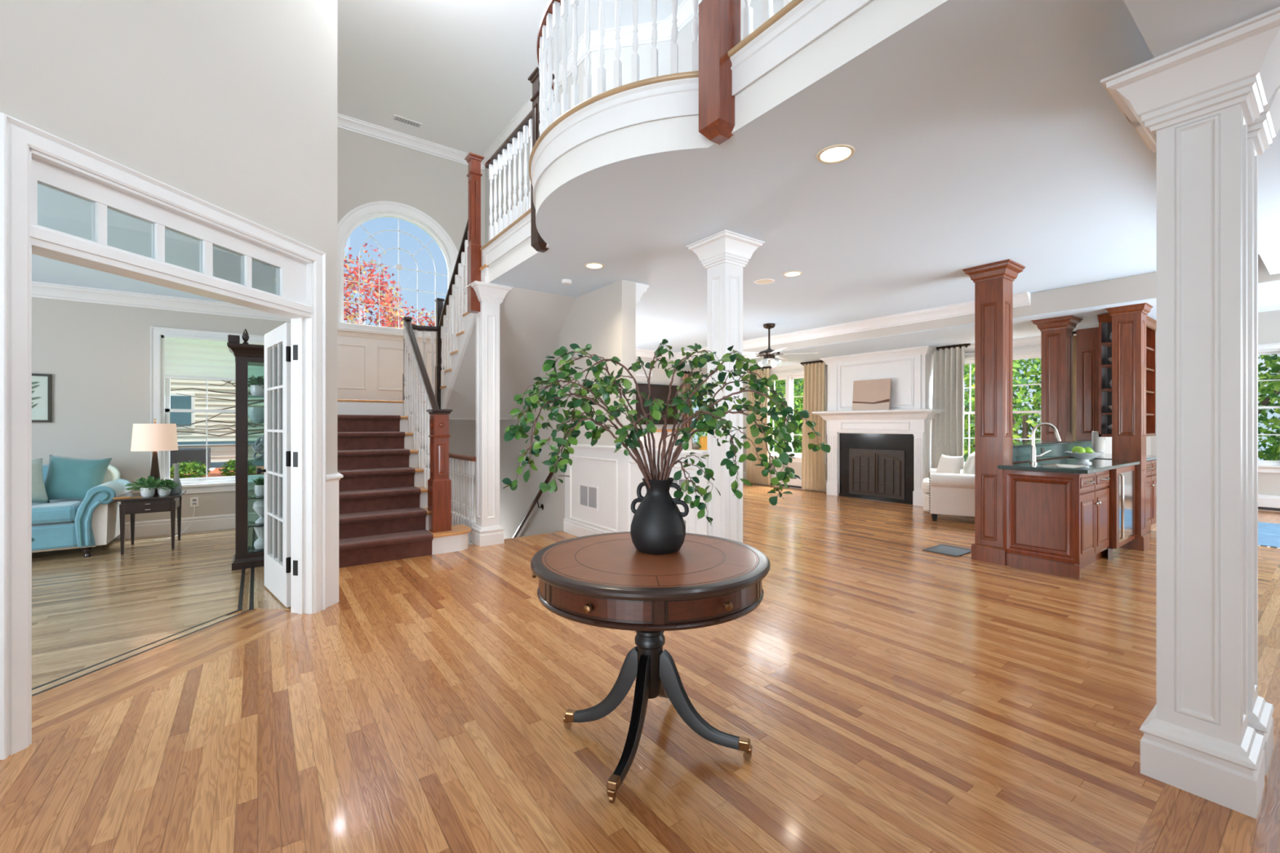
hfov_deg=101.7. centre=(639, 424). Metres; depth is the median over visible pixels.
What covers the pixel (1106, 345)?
shelf
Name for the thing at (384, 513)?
staircase
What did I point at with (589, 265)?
recessed light
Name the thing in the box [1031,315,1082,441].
wood column
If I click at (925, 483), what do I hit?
seat cushion
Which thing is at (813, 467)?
curtain
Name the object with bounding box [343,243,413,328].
maple
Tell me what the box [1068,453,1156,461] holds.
countertop
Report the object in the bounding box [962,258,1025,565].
wood column
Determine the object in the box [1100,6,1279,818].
column
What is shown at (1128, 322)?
wood column
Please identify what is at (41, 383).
framed print
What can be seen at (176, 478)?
vase
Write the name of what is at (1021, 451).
wall
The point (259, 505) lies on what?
round vase
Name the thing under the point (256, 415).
striped bowl
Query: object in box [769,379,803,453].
tree
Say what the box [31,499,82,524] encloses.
seat cushion
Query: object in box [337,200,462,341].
window
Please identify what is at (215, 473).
mulch bed
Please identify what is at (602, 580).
table
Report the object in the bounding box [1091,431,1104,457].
paper towel roll
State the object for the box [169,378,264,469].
house
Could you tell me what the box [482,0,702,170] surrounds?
trim
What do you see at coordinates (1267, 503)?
baseboard heater
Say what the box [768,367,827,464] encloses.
window
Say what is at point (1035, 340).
trim
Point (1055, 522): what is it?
bar cabinet
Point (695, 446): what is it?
window
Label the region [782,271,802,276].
recessed light
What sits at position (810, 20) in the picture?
trim
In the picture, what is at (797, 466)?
wall
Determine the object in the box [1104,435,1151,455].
wall
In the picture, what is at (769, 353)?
ceiling fan
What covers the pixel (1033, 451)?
faucet
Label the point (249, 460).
glass shelf
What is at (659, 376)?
wall
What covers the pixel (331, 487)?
trim
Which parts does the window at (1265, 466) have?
sill, sash, sash, casing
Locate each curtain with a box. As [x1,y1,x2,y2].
[681,370,693,449]
[746,365,771,484]
[800,360,826,491]
[930,343,970,469]
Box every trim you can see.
[31,280,290,322]
[325,480,338,608]
[337,112,484,170]
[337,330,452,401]
[480,0,803,250]
[481,0,873,266]
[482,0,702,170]
[635,282,648,305]
[635,291,1030,359]
[742,333,1076,375]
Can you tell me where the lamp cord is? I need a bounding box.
[152,503,195,540]
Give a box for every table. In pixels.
[113,489,186,555]
[530,531,769,803]
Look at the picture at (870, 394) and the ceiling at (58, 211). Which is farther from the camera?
the picture at (870, 394)
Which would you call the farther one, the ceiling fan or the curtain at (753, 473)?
the curtain at (753, 473)
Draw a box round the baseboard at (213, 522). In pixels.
[113,511,264,539]
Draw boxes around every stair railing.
[402,316,452,533]
[434,220,467,408]
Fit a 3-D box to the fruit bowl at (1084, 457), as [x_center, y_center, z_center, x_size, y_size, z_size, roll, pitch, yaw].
[4.146,0.306,4.864,0.286,0.108,0.286,0,0,-36]
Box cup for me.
[169,481,180,494]
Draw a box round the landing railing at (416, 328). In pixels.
[411,324,437,401]
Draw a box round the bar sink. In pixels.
[1041,463,1090,467]
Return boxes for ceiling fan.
[742,323,817,367]
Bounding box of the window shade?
[164,333,264,381]
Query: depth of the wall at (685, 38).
5.49 m
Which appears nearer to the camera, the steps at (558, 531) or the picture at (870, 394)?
the steps at (558, 531)
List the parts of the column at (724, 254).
panel moulding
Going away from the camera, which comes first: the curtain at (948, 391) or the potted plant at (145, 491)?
the potted plant at (145, 491)
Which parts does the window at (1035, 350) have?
sash, sash, frame, casing, sash, sash, frame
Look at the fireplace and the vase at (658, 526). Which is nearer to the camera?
the vase at (658, 526)
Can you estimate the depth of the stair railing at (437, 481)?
5.49 m
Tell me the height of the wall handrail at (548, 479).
1.250 m
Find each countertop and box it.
[997,457,1140,474]
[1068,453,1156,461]
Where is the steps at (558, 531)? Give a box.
[503,531,563,539]
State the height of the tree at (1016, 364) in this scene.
5.061 m
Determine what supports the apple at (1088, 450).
in the fruit bowl at (1084, 457)
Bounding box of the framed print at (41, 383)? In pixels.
[31,373,51,422]
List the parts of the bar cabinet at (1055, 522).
panel, panel frame, drawer, door, door, drawer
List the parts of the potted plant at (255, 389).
pot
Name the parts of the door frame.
pane, transom sash, pane, pane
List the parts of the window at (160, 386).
sash, sash, sill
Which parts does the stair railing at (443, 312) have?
handrail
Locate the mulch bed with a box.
[169,466,264,479]
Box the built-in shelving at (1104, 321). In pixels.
[1068,313,1156,532]
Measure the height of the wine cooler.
0.850 m
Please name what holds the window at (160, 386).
in the wall at (96, 357)
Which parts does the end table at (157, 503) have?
leg, leg, drawer, leg, leg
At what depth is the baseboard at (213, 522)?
6.03 m
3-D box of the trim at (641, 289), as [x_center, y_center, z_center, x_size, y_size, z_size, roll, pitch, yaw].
[-1.069,-1.335,6.849,0.178,0.230,3.690,0,0,-36]
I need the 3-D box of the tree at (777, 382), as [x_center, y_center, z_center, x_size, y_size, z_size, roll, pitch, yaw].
[3.221,-0.297,16.360,3.767,5.653,3.466,0,0,-12]
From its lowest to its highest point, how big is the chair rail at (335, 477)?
0.050 m
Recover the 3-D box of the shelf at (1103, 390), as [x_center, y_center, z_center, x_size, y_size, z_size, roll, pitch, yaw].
[5.535,-0.380,5.907,1.145,0.020,0.238,0,0,-36]
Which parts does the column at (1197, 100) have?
panel moulding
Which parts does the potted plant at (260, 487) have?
pot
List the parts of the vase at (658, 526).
handle, handle, handle, handle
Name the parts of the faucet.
lever, spout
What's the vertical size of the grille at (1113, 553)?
0.100 m
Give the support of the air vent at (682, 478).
in the wall at (617, 476)
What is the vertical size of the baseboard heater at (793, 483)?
0.220 m
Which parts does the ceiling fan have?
blade, blade, lamp shade, motor, lamp shade, lamp shade, blade, blade, blade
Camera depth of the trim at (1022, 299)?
7.21 m
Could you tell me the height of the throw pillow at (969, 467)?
0.363 m
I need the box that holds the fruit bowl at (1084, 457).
[1064,451,1105,463]
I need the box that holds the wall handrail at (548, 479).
[511,457,564,537]
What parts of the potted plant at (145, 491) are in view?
pot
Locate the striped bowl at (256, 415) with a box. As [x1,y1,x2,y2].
[248,407,264,422]
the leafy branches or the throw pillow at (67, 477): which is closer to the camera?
the leafy branches
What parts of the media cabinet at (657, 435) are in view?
door, door, door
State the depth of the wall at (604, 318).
6.04 m
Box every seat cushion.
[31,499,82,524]
[921,477,929,493]
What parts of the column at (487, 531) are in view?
panel moulding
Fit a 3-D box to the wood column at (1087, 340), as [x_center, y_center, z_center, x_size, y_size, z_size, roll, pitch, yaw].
[5.664,-0.508,6.548,0.222,1.393,0.232,0,0,-36]
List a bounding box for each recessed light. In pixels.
[584,262,604,269]
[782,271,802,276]
[816,143,854,163]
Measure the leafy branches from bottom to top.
0.788 m
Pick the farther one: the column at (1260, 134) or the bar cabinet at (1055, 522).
the bar cabinet at (1055, 522)
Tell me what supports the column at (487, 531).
on the floor
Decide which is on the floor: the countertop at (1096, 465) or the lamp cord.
the lamp cord
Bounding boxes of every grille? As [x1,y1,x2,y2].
[755,279,772,283]
[1107,541,1130,559]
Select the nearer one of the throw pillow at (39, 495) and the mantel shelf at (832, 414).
the throw pillow at (39, 495)
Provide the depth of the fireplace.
8.52 m
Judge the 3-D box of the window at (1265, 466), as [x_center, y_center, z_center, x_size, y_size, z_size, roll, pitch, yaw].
[9.522,-0.242,7.202,0.185,1.885,2.370,0,0,-36]
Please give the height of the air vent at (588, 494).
0.260 m
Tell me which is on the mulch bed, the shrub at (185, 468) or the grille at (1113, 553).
the shrub at (185, 468)
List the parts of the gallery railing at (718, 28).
handrail, handrail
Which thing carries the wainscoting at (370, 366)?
attached to the wall at (96, 357)
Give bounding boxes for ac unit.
[170,447,215,471]
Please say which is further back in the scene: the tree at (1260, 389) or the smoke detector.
the tree at (1260, 389)
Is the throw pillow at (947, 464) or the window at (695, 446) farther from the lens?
the window at (695, 446)
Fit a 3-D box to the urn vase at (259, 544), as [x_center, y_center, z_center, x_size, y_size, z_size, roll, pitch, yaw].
[-3.444,1.020,4.754,0.130,0.200,0.130,0,0,-36]
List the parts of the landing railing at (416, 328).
handrail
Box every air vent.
[578,483,598,511]
[635,363,652,376]
[669,475,688,493]
[682,516,688,533]
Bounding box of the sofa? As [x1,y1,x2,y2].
[31,463,132,557]
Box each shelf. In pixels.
[248,395,264,398]
[248,458,264,461]
[248,494,264,499]
[248,521,264,527]
[812,408,945,420]
[1101,342,1154,351]
[1101,364,1154,372]
[1101,388,1154,393]
[1101,413,1154,415]
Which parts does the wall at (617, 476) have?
baseboard, panel moulding, cap rail, panel moulding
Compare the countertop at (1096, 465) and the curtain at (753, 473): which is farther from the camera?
the curtain at (753, 473)
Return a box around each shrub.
[169,460,210,479]
[218,459,257,475]
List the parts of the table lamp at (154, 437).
lamp shade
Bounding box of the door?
[256,322,297,607]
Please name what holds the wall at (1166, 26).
attached to the wall at (1140, 286)
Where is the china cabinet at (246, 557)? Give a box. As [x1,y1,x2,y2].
[226,328,264,570]
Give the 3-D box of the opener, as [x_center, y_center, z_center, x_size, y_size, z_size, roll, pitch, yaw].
[-4.977,0.706,5.069,0.024,0.018,0.208,0,0,39]
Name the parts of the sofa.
nail trim, leg, arm, arm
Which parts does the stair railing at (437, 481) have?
handrail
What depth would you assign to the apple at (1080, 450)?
4.81 m
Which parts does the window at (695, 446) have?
sill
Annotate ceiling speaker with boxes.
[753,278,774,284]
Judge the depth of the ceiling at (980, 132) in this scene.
3.13 m
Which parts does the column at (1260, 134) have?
panel moulding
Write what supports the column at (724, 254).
on the floor
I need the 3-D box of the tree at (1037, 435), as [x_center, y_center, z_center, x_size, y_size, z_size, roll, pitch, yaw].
[10.683,-0.749,13.505,4.368,7.911,5.818,0,0,-20]
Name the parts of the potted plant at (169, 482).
pot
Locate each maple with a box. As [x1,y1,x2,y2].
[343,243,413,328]
[381,303,447,331]
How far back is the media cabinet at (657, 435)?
9.84 m
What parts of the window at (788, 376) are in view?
sash, sash, frame, sash, frame, sash, sill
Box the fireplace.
[812,353,945,506]
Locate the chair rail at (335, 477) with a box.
[325,471,343,482]
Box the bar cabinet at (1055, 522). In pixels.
[1003,469,1110,578]
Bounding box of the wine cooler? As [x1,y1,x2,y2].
[1107,465,1134,559]
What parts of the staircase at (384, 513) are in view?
stringer trim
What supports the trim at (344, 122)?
attached to the wall at (96, 357)
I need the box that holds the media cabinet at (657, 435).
[640,429,694,449]
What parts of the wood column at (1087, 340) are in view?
panel moulding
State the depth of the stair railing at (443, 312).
6.30 m
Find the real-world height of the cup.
0.120 m
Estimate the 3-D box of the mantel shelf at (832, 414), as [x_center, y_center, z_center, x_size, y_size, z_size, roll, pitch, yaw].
[3.931,-0.160,8.725,0.540,0.160,2.070,0,0,-36]
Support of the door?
attached to the door frame
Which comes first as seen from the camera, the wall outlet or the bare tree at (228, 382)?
the wall outlet
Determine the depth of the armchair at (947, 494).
6.64 m
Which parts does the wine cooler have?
handle, door glass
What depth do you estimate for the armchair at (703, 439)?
10.50 m
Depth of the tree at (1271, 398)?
8.44 m
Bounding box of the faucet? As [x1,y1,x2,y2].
[1029,422,1061,463]
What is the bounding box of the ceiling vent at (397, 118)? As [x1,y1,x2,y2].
[391,114,422,128]
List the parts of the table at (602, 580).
drawer, knob, drawer, leg, leg, leg, leg, drawer, knob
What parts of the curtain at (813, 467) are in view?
rod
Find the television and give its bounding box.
[635,383,677,424]
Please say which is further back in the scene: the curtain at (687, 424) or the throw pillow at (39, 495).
the curtain at (687, 424)
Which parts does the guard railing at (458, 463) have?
handrail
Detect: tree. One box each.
[170,380,264,436]
[692,379,800,452]
[768,377,804,453]
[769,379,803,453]
[964,357,1040,444]
[964,358,1040,460]
[964,360,1040,462]
[1257,354,1279,460]
[1257,354,1279,461]
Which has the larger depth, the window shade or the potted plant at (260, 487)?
the window shade
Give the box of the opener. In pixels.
[112,496,142,499]
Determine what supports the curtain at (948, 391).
hanging from the ceiling at (1268, 292)
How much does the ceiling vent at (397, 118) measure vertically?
0.008 m
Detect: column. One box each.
[462,280,513,546]
[686,229,764,542]
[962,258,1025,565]
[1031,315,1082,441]
[1076,327,1105,439]
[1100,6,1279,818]
[1106,302,1152,551]
[1124,84,1279,775]
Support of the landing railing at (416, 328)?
on the staircase at (384, 513)
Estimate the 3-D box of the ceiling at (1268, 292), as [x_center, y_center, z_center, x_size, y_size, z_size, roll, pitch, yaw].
[4.580,-1.202,6.826,1.738,0.007,10.590,0,0,-36]
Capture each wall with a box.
[0,0,337,475]
[31,127,484,524]
[484,0,783,244]
[499,280,635,538]
[561,444,708,537]
[635,355,706,429]
[680,253,1279,364]
[742,346,1040,479]
[973,439,1091,463]
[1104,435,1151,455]
[1123,0,1279,275]
[1151,310,1279,496]
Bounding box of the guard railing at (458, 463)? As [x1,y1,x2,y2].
[448,453,475,541]
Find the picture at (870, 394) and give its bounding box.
[852,378,891,410]
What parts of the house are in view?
pane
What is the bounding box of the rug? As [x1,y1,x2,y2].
[1257,521,1279,549]
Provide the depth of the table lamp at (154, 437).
5.27 m
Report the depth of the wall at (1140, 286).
5.51 m
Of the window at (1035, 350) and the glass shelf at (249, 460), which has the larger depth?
the window at (1035, 350)
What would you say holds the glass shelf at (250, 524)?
attached to the china cabinet at (246, 557)
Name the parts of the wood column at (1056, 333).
panel moulding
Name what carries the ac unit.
on the mulch bed
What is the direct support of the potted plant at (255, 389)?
on the china cabinet at (246, 557)
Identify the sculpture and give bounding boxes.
[252,435,264,459]
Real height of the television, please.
0.780 m
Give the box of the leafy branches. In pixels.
[502,338,831,524]
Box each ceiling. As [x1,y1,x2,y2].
[31,183,223,302]
[337,0,684,155]
[488,0,1258,352]
[684,280,1279,369]
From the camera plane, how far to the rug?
5.85 m
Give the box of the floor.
[0,482,1279,852]
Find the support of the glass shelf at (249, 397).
attached to the china cabinet at (246, 557)
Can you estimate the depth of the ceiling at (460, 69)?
5.84 m
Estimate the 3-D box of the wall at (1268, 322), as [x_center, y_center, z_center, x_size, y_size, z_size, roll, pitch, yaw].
[9.818,-0.450,6.861,0.150,3.400,4.450,0,0,-36]
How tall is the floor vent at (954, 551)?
0.008 m
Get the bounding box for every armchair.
[699,435,706,450]
[921,468,974,521]
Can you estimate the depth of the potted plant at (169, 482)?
5.26 m
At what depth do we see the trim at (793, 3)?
2.76 m
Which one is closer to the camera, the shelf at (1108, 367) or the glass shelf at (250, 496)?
the glass shelf at (250, 496)
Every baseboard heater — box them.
[742,471,827,492]
[1257,494,1279,511]
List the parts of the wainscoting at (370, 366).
panel moulding, bed moulding, panel moulding, panel moulding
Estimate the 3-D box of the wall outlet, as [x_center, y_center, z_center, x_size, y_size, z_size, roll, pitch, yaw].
[-5.195,0.900,6.076,0.080,0.110,0.015,0,0,-36]
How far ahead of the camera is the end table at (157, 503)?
5.16 m
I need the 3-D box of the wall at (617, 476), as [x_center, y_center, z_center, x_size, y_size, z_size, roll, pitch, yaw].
[-0.138,0.733,5.197,0.194,1.035,2.444,0,0,-36]
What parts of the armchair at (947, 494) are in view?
rail, leg, arm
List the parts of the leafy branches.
stem, stem, stem, stem, stem, stem, stem, stem, stem, stem, stem, stem, stem, stem, stem, stem, stem, stem, stem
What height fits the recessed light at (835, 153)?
0.006 m
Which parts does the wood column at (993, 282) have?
panel moulding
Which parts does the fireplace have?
screen door, panel moulding, panel moulding, screen frame, screen door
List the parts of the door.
knob, pane, pane, pane, pane, pane, pane, pane, pane, pane, pane, frame, pane, pane, pane, pane, pane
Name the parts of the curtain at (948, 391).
rod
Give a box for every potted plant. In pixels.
[124,475,175,497]
[150,479,179,495]
[248,374,264,395]
[250,475,264,496]
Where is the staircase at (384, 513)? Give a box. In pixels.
[337,264,577,568]
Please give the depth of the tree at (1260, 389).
9.96 m
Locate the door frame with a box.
[0,112,325,759]
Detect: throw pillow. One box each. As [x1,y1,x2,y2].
[31,457,49,502]
[44,454,111,500]
[935,454,964,473]
[963,451,974,474]
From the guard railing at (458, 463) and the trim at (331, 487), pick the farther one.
the guard railing at (458, 463)
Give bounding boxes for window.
[150,326,264,493]
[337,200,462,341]
[691,377,706,449]
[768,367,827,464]
[964,346,1040,465]
[1257,342,1279,473]
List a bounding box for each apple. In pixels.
[1071,446,1079,452]
[1075,447,1085,453]
[1084,447,1093,453]
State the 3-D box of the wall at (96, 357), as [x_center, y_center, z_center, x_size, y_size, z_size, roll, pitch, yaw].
[-5.505,-0.425,5.983,7.800,7.350,0.200,0,0,-36]
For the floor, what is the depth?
2.30 m
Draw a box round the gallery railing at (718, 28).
[464,0,791,313]
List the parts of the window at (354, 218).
sill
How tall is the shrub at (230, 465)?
0.501 m
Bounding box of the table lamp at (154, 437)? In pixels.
[130,418,177,494]
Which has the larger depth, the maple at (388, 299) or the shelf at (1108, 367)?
the maple at (388, 299)
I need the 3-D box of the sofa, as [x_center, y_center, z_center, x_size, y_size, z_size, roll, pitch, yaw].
[-6.225,0.825,4.681,2.299,0.850,0.906,0,0,-36]
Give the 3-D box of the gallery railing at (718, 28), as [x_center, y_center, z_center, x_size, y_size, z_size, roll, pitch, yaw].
[0.475,-2.090,2.270,0.494,1.820,7.898,0,0,-36]
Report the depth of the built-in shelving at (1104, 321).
5.83 m
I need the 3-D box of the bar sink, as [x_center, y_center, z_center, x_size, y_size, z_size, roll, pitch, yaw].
[3.739,0.436,4.591,0.460,0.148,0.260,0,0,-36]
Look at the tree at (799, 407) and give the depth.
14.51 m
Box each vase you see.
[172,463,182,491]
[252,498,264,523]
[253,525,264,549]
[630,477,688,554]
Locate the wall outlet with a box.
[190,497,199,506]
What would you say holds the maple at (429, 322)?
on the lawn
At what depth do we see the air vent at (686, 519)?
4.36 m
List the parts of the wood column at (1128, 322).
panel moulding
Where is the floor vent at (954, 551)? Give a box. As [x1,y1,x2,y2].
[922,544,971,556]
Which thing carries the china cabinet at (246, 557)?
on the floor
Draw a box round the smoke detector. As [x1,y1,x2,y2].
[560,279,571,284]
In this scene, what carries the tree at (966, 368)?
on the lawn
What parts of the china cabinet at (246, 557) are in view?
post, cornice, rail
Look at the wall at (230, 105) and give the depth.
2.75 m
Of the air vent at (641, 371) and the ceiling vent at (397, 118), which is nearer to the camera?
the ceiling vent at (397, 118)
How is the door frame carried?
in the wall at (230, 105)

